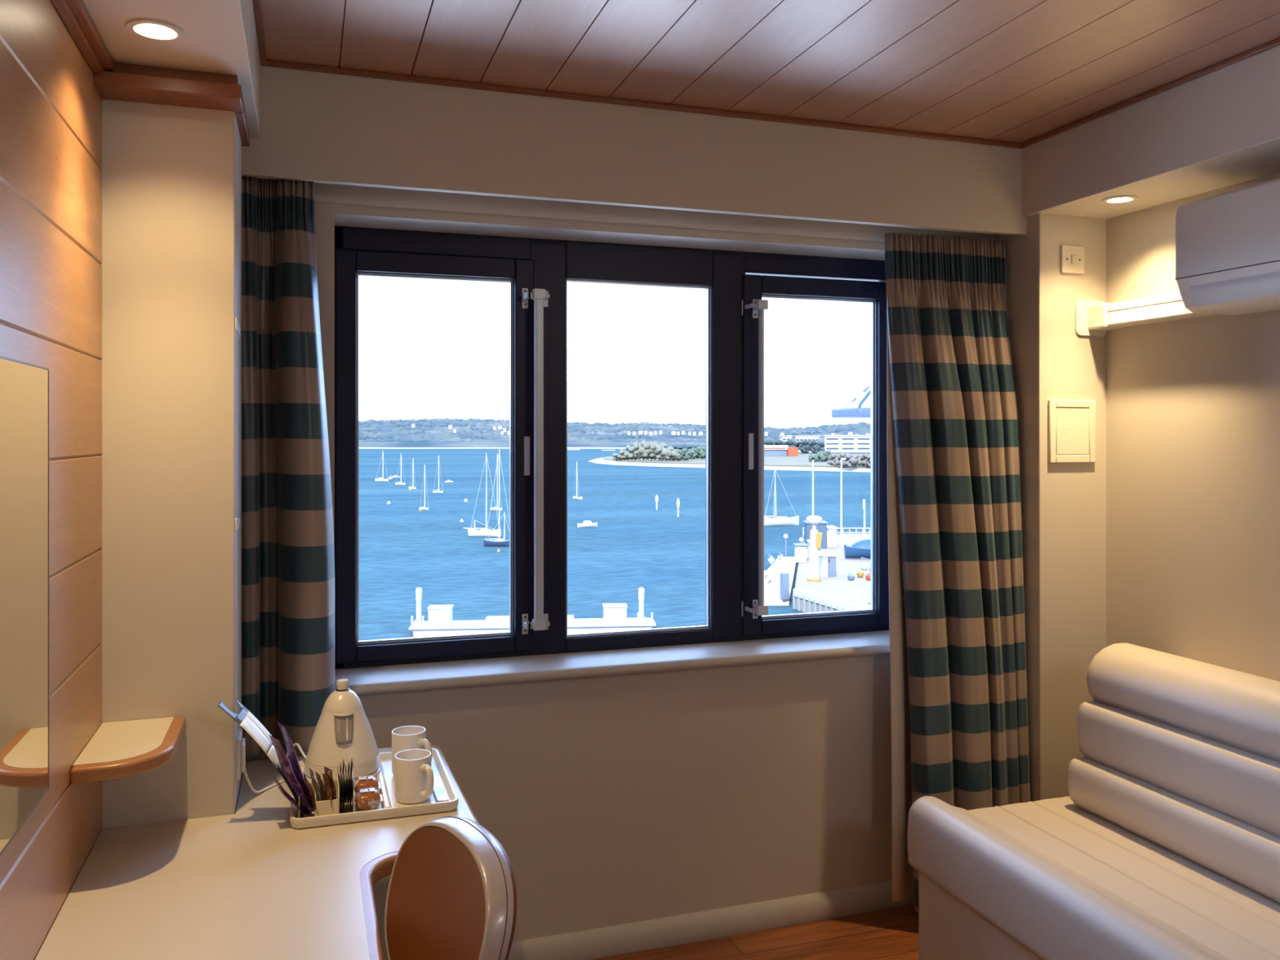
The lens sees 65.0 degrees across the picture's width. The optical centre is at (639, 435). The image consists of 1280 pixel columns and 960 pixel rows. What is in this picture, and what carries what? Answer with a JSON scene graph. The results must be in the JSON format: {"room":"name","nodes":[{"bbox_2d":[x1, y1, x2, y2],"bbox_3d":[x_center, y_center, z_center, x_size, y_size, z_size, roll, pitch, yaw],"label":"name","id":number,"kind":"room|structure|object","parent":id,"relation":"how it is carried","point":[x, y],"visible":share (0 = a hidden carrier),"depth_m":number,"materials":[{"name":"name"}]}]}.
{"room":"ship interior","nodes":[
{"label":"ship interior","id":0,"kind":"room"},
{"bbox_2d":[0,0,102,959],"bbox_3d":[-0.654,0.241,0.406,0.215,2.517,4.585,0,0,-18],"label":"wall","id":1,"kind":"structure","parent":0,"point":[51,105],"depth_m":1.65,"materials":[{"name":"brown wood"}]},
{"bbox_2d":[0,355,48,855],"bbox_3d":[-0.700,0.224,0.890,0.004,0.657,1.432,0,0,-18],"label":"wall mirror","id":2,"kind":"object","parent":1,"relation":"attached to","point":[24,386],"visible":1,"depth_m":1.42,"materials":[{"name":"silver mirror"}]},
{"bbox_2d":[70,716,186,783],"bbox_3d":[-0.953,0.586,1.887,0.152,0.028,0.295,0,0,-18],"label":"corner shelf","id":3,"kind":"object","parent":1,"relation":"attached to","point":[120,749],"visible":1,"depth_m":1.84,"materials":[{"name":"brown wood"}]},
{"bbox_2d":[50,0,249,146],"bbox_3d":[-0.370,-0.699,0.301,0.268,0.054,4.205,0,0,-18],"label":"crown molding","id":4,"kind":"structure","parent":1,"relation":"attached to","point":[113,81],"depth_m":1.96,"materials":[{"name":"brown wood"}]},
{"bbox_2d":[100,98,241,830],"bbox_3d":[-1.004,0.387,2.153,0.265,2.226,0.240,0,0,-18],"label":"wall pillar","id":5,"kind":"structure","parent":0,"point":[171,263],"depth_m":2.04,"materials":[{"name":"beige paint"}]},
{"bbox_2d":[235,728,245,780],"bbox_3d":[-0.856,0.682,2.153,0.017,0.086,0.086,0,0,-18],"label":"wall socket","id":6,"kind":"object","parent":5,"relation":"attached to","point":[240,741],"visible":0.98,"depth_m":2.13,"materials":[{"name":"white plastic"}]},
{"bbox_2d":[82,0,260,138],"bbox_3d":[-0.387,-0.831,0.356,0.301,0.212,4.320,0,0,-18],"label":"ceiling","id":7,"kind":"structure","parent":0,"point":[220,37],"depth_m":1.85,"materials":[{"name":"beige paint"}]},
{"bbox_2d":[124,18,185,42],"bbox_3d":[-0.865,-0.723,1.792,0.097,0.004,0.097,0,0,-18],"label":"recessed light","id":8,"kind":"object","parent":7,"relation":"in","point":[152,29],"visible":1,"depth_m":1.79,"materials":[{"name":"glass"}]},
{"bbox_2d":[241,202,892,959],"bbox_3d":[0.082,0.241,3.076,3.300,2.517,0.215,0,0,-18],"label":"wall","id":9,"kind":"structure","parent":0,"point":[612,800],"depth_m":2.95,"materials":[{"name":"beige paint"}]},
{"bbox_2d":[334,226,889,669],"bbox_3d":[0.012,0.043,3.102,1.896,1.286,0.141,0,0,-18],"label":"window","id":10,"kind":"structure","parent":9,"relation":"attached to","point":[538,272],"depth_m":3.03,"materials":[{"name":"metal"}]},
{"bbox_2d":[334,630,889,695],"bbox_3d":[0.045,0.671,3.013,1.866,0.030,0.211,0,0,-18],"label":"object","id":11,"kind":"structure","parent":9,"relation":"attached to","point":[514,669],"depth_m":2.92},
{"bbox_2d":[257,177,1008,242],"bbox_3d":[-0.013,-0.688,2.885,2.518,0.145,0.092,0,0,-18],"label":"track","id":12,"kind":"object","parent":9,"relation":"attached to","point":[325,192],"visible":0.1,"depth_m":2.88,"materials":[{"name":"white plastic"}]},
{"bbox_2d":[241,176,334,756],"bbox_3d":[-0.973,0.059,2.464,0.435,1.419,0.174,0,0,-18],"label":"curtain","id":13,"kind":"object","parent":12,"relation":"hanging from","point":[288,553],"visible":0.52,"depth_m":2.46,"materials":[{"name":"fabric"}]},
{"bbox_2d":[884,232,1030,912],"bbox_3d":[0.995,0.409,3.116,0.450,2.079,0.186,0,0,-18],"label":"curtain","id":14,"kind":"object","parent":12,"relation":"hanging from","point":[959,731],"visible":0.86,"depth_m":3.10,"materials":[{"name":"fabric"}]},
{"bbox_2d":[241,65,1026,235],"bbox_3d":[0.012,-0.781,2.775,2.547,0.292,0.018,0,0,-18],"label":"beam","id":15,"kind":"structure","parent":9,"relation":"attached to","point":[317,126],"depth_m":2.74,"materials":[{"name":"beige paint"}]},
{"bbox_2d":[507,880,914,959],"bbox_3d":[-0.034,1.460,2.914,2.547,0.080,0.018,0,0,-18],"label":"baseboard","id":16,"kind":"structure","parent":9,"relation":"attached to","point":[668,931],"depth_m":2.99,"materials":[{"name":"paint"}]},
{"bbox_2d":[594,904,918,959],"bbox_3d":[0.854,1.560,0.917,3.800,0.120,5.000,0,0,-18],"label":"floor","id":17,"kind":"structure","parent":0,"point":[891,934],"depth_m":2.96,"materials":[{"name":"brown wood"}]},
{"bbox_2d":[35,744,479,959],"bbox_3d":[-0.292,1.142,0.805,0.722,0.717,3.512,0,0,-18],"label":"desk","id":18,"kind":"object","parent":17,"relation":"on","point":[246,884],"visible":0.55,"depth_m":1.74,"materials":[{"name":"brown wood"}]},
{"bbox_2d":[217,699,309,816],"bbox_3d":[-0.764,0.655,2.049,0.177,0.249,0.061,0,0,-18],"label":"leaflet","id":19,"kind":"object","parent":18,"relation":"on","point":[246,719],"visible":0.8,"depth_m":2.04,"materials":[{"name":"white paper"}]},
{"bbox_2d":[289,748,458,829],"bbox_3d":[-0.594,0.772,2.221,0.336,0.022,0.380,0,0,-18],"label":"tray","id":20,"kind":"object","parent":18,"relation":"on","point":[443,797],"visible":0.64,"depth_m":2.09,"materials":[{"name":"beige plastic"}]},
{"bbox_2d":[268,734,313,817],"bbox_3d":[-0.703,0.688,2.025,0.072,0.173,0.050,0,0,-42],"label":"sachet","id":21,"kind":"object","parent":20,"relation":"on","point":[286,766],"visible":1,"depth_m":2.01,"materials":[{"name":"paper"}]},
{"bbox_2d":[244,678,381,793],"bbox_3d":[-0.728,0.669,2.273,0.275,0.230,0.214,0,0,-7],"label":"kettle","id":22,"kind":"object","parent":20,"relation":"on","point":[343,731],"visible":0.91,"depth_m":2.23,"materials":[{"name":"beige plastic"}]},
{"bbox_2d":[298,773,354,817],"bbox_3d":[-0.646,0.743,2.068,0.108,0.062,0.079,0,0,-18],"label":"holder","id":23,"kind":"object","parent":20,"relation":"on","point":[323,807],"visible":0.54,"depth_m":2.04,"materials":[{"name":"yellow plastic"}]},
{"bbox_2d":[270,772,304,815],"bbox_3d":[-0.707,0.722,2.015,0.067,0.100,0.036,0,0,-30],"label":"sachet","id":24,"kind":"object","parent":23,"relation":"in","point":[282,790],"visible":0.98,"depth_m":2.00,"materials":[{"name":"purple paper"}]},
{"bbox_2d":[277,721,314,809],"bbox_3d":[-0.706,0.681,2.065,0.065,0.185,0.046,0,0,-37],"label":"sachet","id":25,"kind":"object","parent":23,"relation":"in","point":[294,761],"visible":0.88,"depth_m":2.05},
{"bbox_2d":[302,772,317,813],"bbox_3d":[-0.665,0.728,2.034,0.030,0.090,0.032,0,0,-26],"label":"stick","id":26,"kind":"object","parent":23,"relation":"in","point":[311,792],"visible":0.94,"depth_m":2.02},
{"bbox_2d":[309,767,321,800],"bbox_3d":[-0.657,0.725,2.043,0.024,0.095,0.032,0,0,-31],"label":"stick","id":27,"kind":"object","parent":23,"relation":"in","point":[318,795],"visible":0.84,"depth_m":2.03,"materials":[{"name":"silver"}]},
{"bbox_2d":[315,771,325,800],"bbox_3d":[-0.650,0.731,2.053,0.020,0.084,0.032,0,0,-36],"label":"stick","id":28,"kind":"object","parent":23,"relation":"in","point":[322,787],"visible":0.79,"depth_m":2.04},
{"bbox_2d":[322,773,333,810],"bbox_3d":[-0.634,0.731,2.044,0.014,0.083,0.032,0,0,-40],"label":"stick","id":29,"kind":"object","parent":23,"relation":"in","point":[328,794],"visible":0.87,"depth_m":2.04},
{"bbox_2d":[324,766,336,799],"bbox_3d":[-0.631,0.725,2.051,0.016,0.095,0.032,0,0,-45],"label":"stick","id":30,"kind":"object","parent":23,"relation":"in","point":[327,771],"visible":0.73,"depth_m":2.04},
{"bbox_2d":[339,763,343,812],"bbox_3d":[-0.615,0.726,2.070,0.007,0.094,0.045,0,0,-18],"label":"sachet","id":31,"kind":"object","parent":23,"relation":"in","point":[342,783],"visible":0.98,"depth_m":2.06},
{"bbox_2d":[342,760,346,809],"bbox_3d":[-0.610,0.723,2.071,0.007,0.100,0.045,0,0,-18],"label":"sachet","id":32,"kind":"object","parent":23,"relation":"in","point":[343,768],"visible":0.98,"depth_m":2.06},
{"bbox_2d":[346,762,351,808],"bbox_3d":[-0.601,0.726,2.074,0.007,0.094,0.045,0,0,-18],"label":"sachet","id":33,"kind":"object","parent":23,"relation":"in","point":[349,780],"visible":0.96,"depth_m":2.06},
{"bbox_2d":[349,759,353,809],"bbox_3d":[-0.597,0.723,2.076,0.008,0.100,0.045,0,0,-18],"label":"sachet","id":34,"kind":"object","parent":23,"relation":"in","point":[351,765],"visible":0.97,"depth_m":2.06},
{"bbox_2d":[354,775,380,794],"bbox_3d":[-0.585,0.750,2.147,0.057,0.041,0.058,0,0,-18],"label":"packet","id":35,"kind":"object","parent":20,"relation":"on","point":[369,781],"visible":0.62,"depth_m":2.13,"materials":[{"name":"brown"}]},
{"bbox_2d":[354,787,382,810],"bbox_3d":[-0.564,0.753,2.081,0.057,0.041,0.058,0,0,-18],"label":"packet","id":36,"kind":"object","parent":20,"relation":"on","point":[370,798],"visible":0.97,"depth_m":2.06,"materials":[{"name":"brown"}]},
{"bbox_2d":[391,725,431,775],"bbox_3d":[-0.523,0.724,2.285,0.077,0.100,0.101,0,0,-27],"label":"mug","id":37,"kind":"object","parent":20,"relation":"on","point":[406,737],"visible":0.44,"depth_m":2.27,"materials":[{"name":"white ceramic"}]},
{"bbox_2d":[394,748,433,804],"bbox_3d":[-0.472,0.727,2.137,0.100,0.094,0.077,0,0,14],"label":"mug","id":38,"kind":"object","parent":20,"relation":"on","point":[413,771],"visible":1,"depth_m":2.11,"materials":[{"name":"white ceramic"}]},
{"bbox_2d":[384,816,516,959],"bbox_3d":[-0.455,1.056,1.435,0.512,0.888,0.420,0,0,-33],"label":"tub chair","id":39,"kind":"object","parent":17,"relation":"on","point":[451,894],"visible":1,"depth_m":1.54,"materials":[{"name":"beige leather"}]},
{"bbox_2d":[907,642,1279,959],"bbox_3d":[1.468,1.048,1.881,0.849,0.904,2.140,0,0,-18],"label":"sofa","id":40,"kind":"object","parent":17,"relation":"on","point":[1164,842],"visible":1,"depth_m":2.46,"materials":[{"name":"beige leather"}]},
{"bbox_2d":[968,795,1279,959],"bbox_3d":[1.493,1.109,1.886,0.575,0.121,2.135,0,0,-18],"label":"seat cushion","id":41,"kind":"object","parent":40,"relation":"on","point":[1233,919],"depth_m":2.39,"materials":[{"name":"beige leather"}]},
{"bbox_2d":[253,0,1279,148],"bbox_3d":[0.854,-0.990,0.917,3.800,0.174,5.000,0,0,-18],"label":"ceiling","id":42,"kind":"structure","parent":0,"point":[1015,71],"depth_m":2.40,"materials":[{"name":"wood"}]},
{"bbox_2d":[995,213,1106,801],"bbox_3d":[1.413,0.291,3.290,0.438,2.417,0.220,0,0,-18],"label":"wall column","id":43,"kind":"structure","parent":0,"point":[1064,504],"depth_m":3.15,"materials":[{"name":"beige paint"}]},
{"bbox_2d":[1048,400,1095,462],"bbox_3d":[1.356,-0.014,3.151,0.177,0.197,0.011,0,0,-18],"label":"access hatch","id":44,"kind":"object","parent":43,"relation":"attached to","point":[1071,431],"visible":1,"depth_m":3.15,"materials":[{"name":"beige plastic"}]},
{"bbox_2d":[1060,244,1084,274],"bbox_3d":[1.358,-0.553,3.150,0.087,0.087,0.014,0,0,-18],"label":"switch","id":45,"kind":"object","parent":43,"relation":"attached to","point":[1072,257],"visible":1,"depth_m":3.14,"materials":[{"name":"beige plastic"}]},
{"bbox_2d":[1022,45,1279,218],"bbox_3d":[2.022,-0.814,1.161,0.289,0.247,4.324,0,0,-18],"label":"ceiling","id":46,"kind":"structure","parent":0,"point":[1220,128],"depth_m":2.67,"materials":[{"name":"beige paint"}]},
{"bbox_2d":[1102,195,1138,204],"bbox_3d":[1.399,-0.688,2.926,0.097,0.004,0.097,0,0,-18],"label":"recessed light","id":47,"kind":"object","parent":46,"relation":"in","point":[1121,198],"visible":1,"depth_m":2.92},
{"bbox_2d":[1106,172,1279,681],"bbox_3d":[2.305,0.241,1.340,0.380,2.517,4.485,0,0,-18],"label":"wall","id":48,"kind":"structure","parent":0,"point":[1193,405],"depth_m":2.90,"materials":[{"name":"beige paint"}]},
{"bbox_2d":[1075,292,1217,336],"bbox_3d":[1.523,-0.371,2.893,0.123,0.113,0.606,0,0,-18],"label":"wall lamp","id":49,"kind":"object","parent":48,"relation":"attached to","point":[1092,317],"visible":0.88,"depth_m":3.03,"materials":[{"name":"white plastic"}]},
{"bbox_2d":[1174,177,1279,315],"bbox_3d":[1.660,-0.473,2.324,0.220,0.289,0.820,0,0,-18],"label":"air conditioner","id":50,"kind":"object","parent":48,"relation":"attached to","point":[1228,243],"visible":1,"depth_m":2.53,"materials":[{"name":"white plastic"}]},
{"label":"outside","id":51,"kind":"structure","parent":0,"visible":0},
{"bbox_2d":[358,448,871,640],"bbox_3d":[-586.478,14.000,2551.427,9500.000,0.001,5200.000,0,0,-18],"label":"sea water","id":52,"kind":"structure","parent":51,"point":[402,548],"depth_m":147.50,"materials":[{"name":"liquid"}]},
{"bbox_2d":[414,587,422,621],"bbox_3d":[-16.010,13.000,72.716,0.640,4.000,0.624,0,0,-18],"label":"mooring pile","id":53,"kind":"object","parent":52,"relation":"in","point":[418,590],"visible":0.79,"depth_m":72.52,"materials":[{"name":"white paint"}]},
{"bbox_2d":[463,456,501,536],"bbox_3d":[-21.968,8.274,139.638,5.319,11.721,1.622,0,0,6],"label":"sailboat","id":54,"kind":"object","parent":52,"relation":"on","point":[471,531],"visible":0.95,"depth_m":139.28,"materials":[{"name":"white paint"}]},
{"bbox_2d":[483,448,509,546],"bbox_3d":[-17.885,7.898,127.173,3.665,12.424,1.319,0,0,6],"label":"sailboat","id":55,"kind":"object","parent":52,"relation":"on","point":[499,542],"visible":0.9,"depth_m":127.03,"materials":[{"name":"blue paint"}]},
{"bbox_2d":[408,614,656,636],"bbox_3d":[-7.583,13.640,71.861,17.301,1.120,2.700,0,0,-5],"label":"floating pontoon","id":56,"kind":"object","parent":52,"relation":"on","point":[491,624],"visible":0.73,"depth_m":71.02,"materials":[{"name":"white paint"}]},
{"bbox_2d":[426,604,453,626],"bbox_3d":[-14.104,12.725,71.018,1.696,1.309,1.420,0,0,-5],"label":"locker","id":57,"kind":"object","parent":56,"relation":"on","point":[439,615],"visible":1,"depth_m":70.38,"materials":[{"name":"white paint"}]},
{"bbox_2d":[602,603,627,623],"bbox_3d":[-1.798,12.759,72.040,1.737,1.239,1.420,0,0,-5],"label":"locker","id":58,"kind":"object","parent":56,"relation":"on","point":[613,613],"visible":1,"depth_m":71.40,"materials":[{"name":"white paint"}]},
{"bbox_2d":[577,520,597,527],"bbox_3d":[-7.975,13.555,153.734,3.190,1.082,1.148,0,0,-27],"label":"motorboat","id":59,"kind":"object","parent":52,"relation":"on","point":[585,523],"visible":1,"depth_m":153.31,"materials":[{"name":"white paint"}]},
{"bbox_2d":[638,586,645,617],"bbox_3d":[0.104,13.100,74.055,0.640,3.800,0.624,0,0,-18],"label":"mooring pile","id":60,"kind":"object","parent":52,"relation":"in","point":[641,590],"visible":0.61,"depth_m":73.88,"materials":[{"name":"white paint"}]},
{"bbox_2d":[764,556,796,605],"bbox_3d":[12.999,13.950,97.126,17.962,0.900,26.788,0,0,-18],"label":"pontoon","id":61,"kind":"object","parent":52,"relation":"on","point":[771,598],"visible":0.22,"depth_m":90.37,"materials":[{"name":"concrete"}]},
{"bbox_2d":[776,560,782,596],"bbox_3d":[11.745,11.989,84.558,0.390,3.022,0.390,0,0,-18],"label":"pile","id":62,"kind":"object","parent":61,"relation":"on","point":[779,562],"visible":0.79,"depth_m":84.35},
{"bbox_2d":[780,572,789,599],"bbox_3d":[11.926,12.403,82.765,0.572,2.194,0.572,0,0,-18],"label":"pile","id":63,"kind":"object","parent":61,"relation":"on","point":[784,576],"visible":1,"depth_m":82.52,"materials":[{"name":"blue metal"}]},
{"bbox_2d":[784,556,790,584],"bbox_3d":[13.395,12.266,91.138,0.420,2.469,0.420,0,0,-18],"label":"pile","id":64,"kind":"object","parent":61,"relation":"on","point":[787,559],"visible":0.66,"depth_m":90.94,"materials":[{"name":"white paint"}]},
{"bbox_2d":[764,467,799,525],"bbox_3d":[21.951,9.573,156.686,6.142,9.211,2.146,0,0,-15],"label":"sailboat","id":65,"kind":"object","parent":52,"relation":"on","point":[779,521],"visible":0.87,"depth_m":156.14,"materials":[{"name":"white paint"}]},
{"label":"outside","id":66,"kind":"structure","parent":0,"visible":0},
{"bbox_2d":[358,447,626,448],"bbox_3d":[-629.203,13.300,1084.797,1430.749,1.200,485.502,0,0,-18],"label":"beach","id":67,"kind":"structure","parent":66,"point":[358,447],"depth_m":1081.17},
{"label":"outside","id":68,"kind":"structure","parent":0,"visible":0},
{"bbox_2d":[588,456,871,472],"bbox_3d":[176.010,13.375,680.589,484.345,1.250,594.772,0,0,-18],"label":"beach","id":69,"kind":"structure","parent":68,"point":[599,460],"depth_m":441.55},
{"bbox_2d":[602,449,871,468],"bbox_3d":[173.286,12.650,681.889,463.964,0.700,572.201,0,0,-18],"label":"grass","id":70,"kind":"structure","parent":69,"relation":"on","point":[802,460],"depth_m":477.31,"materials":[{"name":"plant"}]},
{"bbox_2d":[618,448,634,460],"bbox_3d":[-6.210,9.489,500.164,8.973,5.822,7.278,0,0,2],"label":"tree","id":71,"kind":"object","parent":70,"relation":"on","point":[624,452],"visible":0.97,"depth_m":497.90,"materials":[{"name":"green plant"}]},
{"bbox_2d":[625,444,641,460],"bbox_3d":[-2.369,8.470,500.094,9.614,7.860,7.798,0,0,-27],"label":"tree","id":72,"kind":"object","parent":70,"relation":"on","point":[631,449],"visible":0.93,"depth_m":497.66,"materials":[{"name":"green plant"}]},
{"bbox_2d":[632,441,650,460],"bbox_3d":[1.528,7.597,500.144,10.896,9.606,8.837,0,0,6],"label":"tree","id":73,"kind":"object","parent":70,"relation":"on","point":[642,450],"visible":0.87,"depth_m":497.30,"materials":[{"name":"green plant"}]},
{"bbox_2d":[640,440,658,460],"bbox_3d":[5.668,7.306,500.073,10.896,10.188,8.837,0,0,-20],"label":"tree","id":74,"kind":"object","parent":70,"relation":"on","point":[646,445],"visible":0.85,"depth_m":497.06,"materials":[{"name":"green plant"}]},
{"bbox_2d":[648,441,667,460],"bbox_3d":[9.375,7.597,500.094,10.896,9.606,8.838,0,0,-11],"label":"tree","id":75,"kind":"object","parent":70,"relation":"on","point":[652,446],"visible":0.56,"depth_m":497.84,"materials":[{"name":"green plant"}]},
{"bbox_2d":[655,445,674,461],"bbox_3d":[12.506,8.559,488.801,9.396,7.681,7.620,0,0,7],"label":"tree","id":76,"kind":"object","parent":70,"relation":"on","point":[662,452],"visible":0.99,"depth_m":487.20,"materials":[{"name":"green plant"}]},
{"bbox_2d":[665,448,680,461],"bbox_3d":[15.978,9.271,488.754,8.769,6.259,7.113,0,0,-19],"label":"tree","id":77,"kind":"object","parent":70,"relation":"on","point":[674,455],"visible":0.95,"depth_m":486.49,"materials":[{"name":"green plant"}]},
{"bbox_2d":[674,448,687,461],"bbox_3d":[19.033,9.217,489.046,8.129,6.366,5.734,0,0,8],"label":"tree","id":78,"kind":"object","parent":70,"relation":"on","point":[682,451],"visible":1,"depth_m":486.96,"materials":[{"name":"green plant"}]},
{"bbox_2d":[688,446,701,459],"bbox_3d":[28.298,8.984,524.817,7.996,6.832,5.641,0,0,6],"label":"tree","id":79,"kind":"object","parent":70,"relation":"on","point":[695,454],"visible":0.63,"depth_m":522.69,"materials":[{"name":"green plant"}]},
{"bbox_2d":[784,440,799,447],"bbox_3d":[104.982,7.546,693.855,11.698,9.707,9.055,0,0,-11],"label":"tree","id":80,"kind":"object","parent":70,"relation":"on","point":[790,443],"visible":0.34,"depth_m":690.60,"materials":[{"name":"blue plant"}]},
{"bbox_2d":[786,447,798,456],"bbox_3d":[92.384,9.605,610.000,8.162,5.239,9.467,0,0,-18],"label":"shop","id":81,"kind":"structure","parent":70,"relation":"on","point":[791,451],"depth_m":606.04},
{"bbox_2d":[798,440,812,453],"bbox_3d":[114.605,7.546,693.889,11.698,9.707,9.056,0,0,-21],"label":"tree","id":82,"kind":"object","parent":70,"relation":"on","point":[805,445],"visible":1,"depth_m":690.68,"materials":[{"name":"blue plant"}]},
{"bbox_2d":[792,435,819,449],"bbox_3d":[116.801,4.793,706.750,21.226,9.780,19.301,0,0,-18],"label":"apartment block","id":83,"kind":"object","parent":70,"relation":"on","point":[797,438],"visible":0.44,"depth_m":699.93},
{"bbox_2d":[808,440,825,453],"bbox_3d":[122.129,7.546,693.806,11.698,9.707,9.055,0,0,7],"label":"tree","id":84,"kind":"object","parent":70,"relation":"on","point":[816,446],"visible":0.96,"depth_m":690.77,"materials":[{"name":"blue plant"}]},
{"bbox_2d":[816,449,830,462],"bbox_3d":[85.061,9.494,467.765,7.127,5.813,5.028,0,0,3],"label":"tree","id":85,"kind":"object","parent":70,"relation":"on","point":[823,455],"visible":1,"depth_m":465.92,"materials":[{"name":"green plant"}]},
{"bbox_2d":[826,453,839,466],"bbox_3d":[79.535,9.806,406.189,6.933,5.188,5.315,0,0,-26],"label":"tree","id":86,"kind":"object","parent":70,"relation":"on","point":[833,457],"visible":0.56,"depth_m":404.50,"materials":[{"name":"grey plant"}]},
{"bbox_2d":[835,452,849,466],"bbox_3d":[80.967,9.507,398.650,6.805,5.787,5.217,0,0,-44],"label":"tree","id":87,"kind":"object","parent":70,"relation":"on","point":[837,462],"visible":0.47,"depth_m":396.87,"materials":[{"name":"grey plant"}]},
{"bbox_2d":[819,435,871,452],"bbox_3d":[155.936,5.398,707.750,57.839,11.797,33.185,0,0,-18],"label":"apartment block","id":88,"kind":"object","parent":70,"relation":"on","point":[834,443],"visible":0.62,"depth_m":699.93,"materials":[{"name":"concrete"}]},
{"bbox_2d":[842,454,858,467],"bbox_3d":[82.518,9.787,391.419,6.681,5.227,5.122,0,0,-23],"label":"tree","id":89,"kind":"object","parent":70,"relation":"on","point":[851,460],"visible":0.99,"depth_m":389.76,"materials":[{"name":"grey plant"}]},
{"bbox_2d":[857,453,871,466],"bbox_3d":[89.915,9.622,398.648,5.217,5.555,6.805,0,0,44],"label":"tree","id":90,"kind":"object","parent":70,"relation":"on","point":[864,459],"visible":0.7,"depth_m":396.67,"materials":[{"name":"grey plant"}]},
{"bbox_2d":[764,444,788,456],"bbox_3d":[77.852,9.770,615.450,26.817,7.883,19.730,0,0,-18],"label":"shop","id":91,"kind":"structure","parent":69,"relation":"on","point":[769,450],"depth_m":610.05,"materials":[{"name":"grey metal"}]},
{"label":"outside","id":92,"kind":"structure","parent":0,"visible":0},
{"bbox_2d":[358,417,871,447],"bbox_3d":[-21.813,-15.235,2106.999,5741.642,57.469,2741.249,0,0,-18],"label":"hills","id":93,"kind":"structure","parent":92,"point":[426,433],"depth_m":1594.75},
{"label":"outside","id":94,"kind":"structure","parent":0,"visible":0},
{"bbox_3d":[-3.095,13.650,25.109,130.000,2.700,42.400,0,0,-18],"label":"promenade","id":95,"kind":"object","parent":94,"visible":0},
{"bbox_2d":[831,381,871,417],"bbox_3d":[6.156,5.000,15.279,7.044,18.000,1.700,0,0,-18],"label":"crane","id":96,"kind":"object","parent":95,"relation":"on","point":[851,408],"visible":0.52,"depth_m":14.02,"materials":[{"name":"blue metal"}]},
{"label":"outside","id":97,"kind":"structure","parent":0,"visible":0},
{"bbox_2d":[795,533,871,613],"bbox_3d":[28.049,13.800,93.894,41.994,2.400,67.862,0,0,-18],"label":"quay","id":98,"kind":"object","parent":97,"point":[857,591],"visible":0.24,"depth_m":86.71,"materials":[{"name":"concrete"}]},
{"bbox_2d":[792,542,808,562],"bbox_3d":[16.052,11.715,100.422,1.653,1.771,1.757,0,0,-18],"label":"equipment rack","id":99,"kind":"object","parent":98,"relation":"on","point":[800,548],"visible":1,"depth_m":99.83,"materials":[{"name":"grey metal"}]},
{"bbox_2d":[812,460,813,515],"bbox_3d":[20.700,7.754,120.115,0.232,9.692,0.232,0,0,-18],"label":"lamp post","id":100,"kind":"object","parent":98,"relation":"on","point":[812,460],"visible":0.65,"depth_m":120.04,"materials":[{"name":"metal"}]},
{"bbox_2d":[805,515,822,582],"bbox_3d":[15.110,9.764,87.096,1.406,5.672,1.384,0,0,-18],"label":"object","id":101,"kind":"object","parent":98,"relation":"on","point":[815,539],"visible":1,"depth_m":86.76,"materials":[{"name":"white paint"}]},
{"bbox_2d":[803,520,827,548],"bbox_3d":[19.772,11.131,113.108,3.007,2.938,2.883,0,0,-18],"label":"cabin","id":102,"kind":"object","parent":98,"relation":"on","point":[821,526],"visible":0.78,"depth_m":112.11,"materials":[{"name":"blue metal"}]},
{"bbox_2d":[792,592,844,613],"bbox_3d":[14.545,13.525,75.761,0.297,1.550,12.000,0,0,-20],"label":"piling","id":103,"kind":"object","parent":98,"relation":"attached to","point":[793,597],"visible":0.31,"depth_m":78.86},
{"bbox_2d":[818,553,829,577],"bbox_3d":[16.380,11.594,89.829,1.304,2.011,1.641,0,0,-18],"label":"storage cabinet","id":104,"kind":"object","parent":98,"relation":"on","point":[823,557],"visible":0.79,"depth_m":89.23,"materials":[{"name":"white paint"}]},
{"bbox_2d":[823,552,837,576],"bbox_3d":[17.215,11.639,90.713,1.454,1.923,1.944,0,0,-18],"label":"waste container","id":105,"kind":"object","parent":98,"relation":"on","point":[832,558],"visible":0.84,"depth_m":89.97,"materials":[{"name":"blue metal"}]},
{"bbox_2d":[793,588,871,610],"bbox_3d":[14.745,12.665,75.856,0.700,0.570,11.704,0,0,-20],"label":"kerb","id":106,"kind":"object","parent":98,"relation":"on","point":[812,596],"visible":0.64,"depth_m":76.58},
{"bbox_2d":[826,525,838,547],"bbox_3d":[21.479,11.475,114.519,2.444,2.249,3.117,0,0,-18],"label":"hut","id":107,"kind":"object","parent":98,"relation":"on","point":[831,530],"visible":0.59,"depth_m":113.26,"materials":[{"name":"white paint"}]},
{"bbox_2d":[802,527,871,537],"bbox_3d":[29.376,12.021,124.920,17.316,1.159,5.843,0,0,-18],"label":"railing","id":108,"kind":"object","parent":98,"relation":"on","point":[849,528],"visible":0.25,"depth_m":124.91,"materials":[{"name":"metal"}]},
{"bbox_2d":[840,457,845,537],"bbox_3d":[25.272,7.686,124.992,0.697,9.828,0.242,0,0,-18],"label":"lamp post","id":109,"kind":"object","parent":98,"relation":"on","point":[842,459],"visible":1,"depth_m":124.85,"materials":[{"name":"metal"}]},
{"bbox_2d":[844,539,871,559],"bbox_3d":[23.427,11.594,102.780,5.131,2.011,2.717,0,0,-18],"label":"covered boat","id":110,"kind":"object","parent":98,"relation":"on","point":[861,549],"visible":0.47,"depth_m":102.07,"materials":[{"name":"blue fabric"}]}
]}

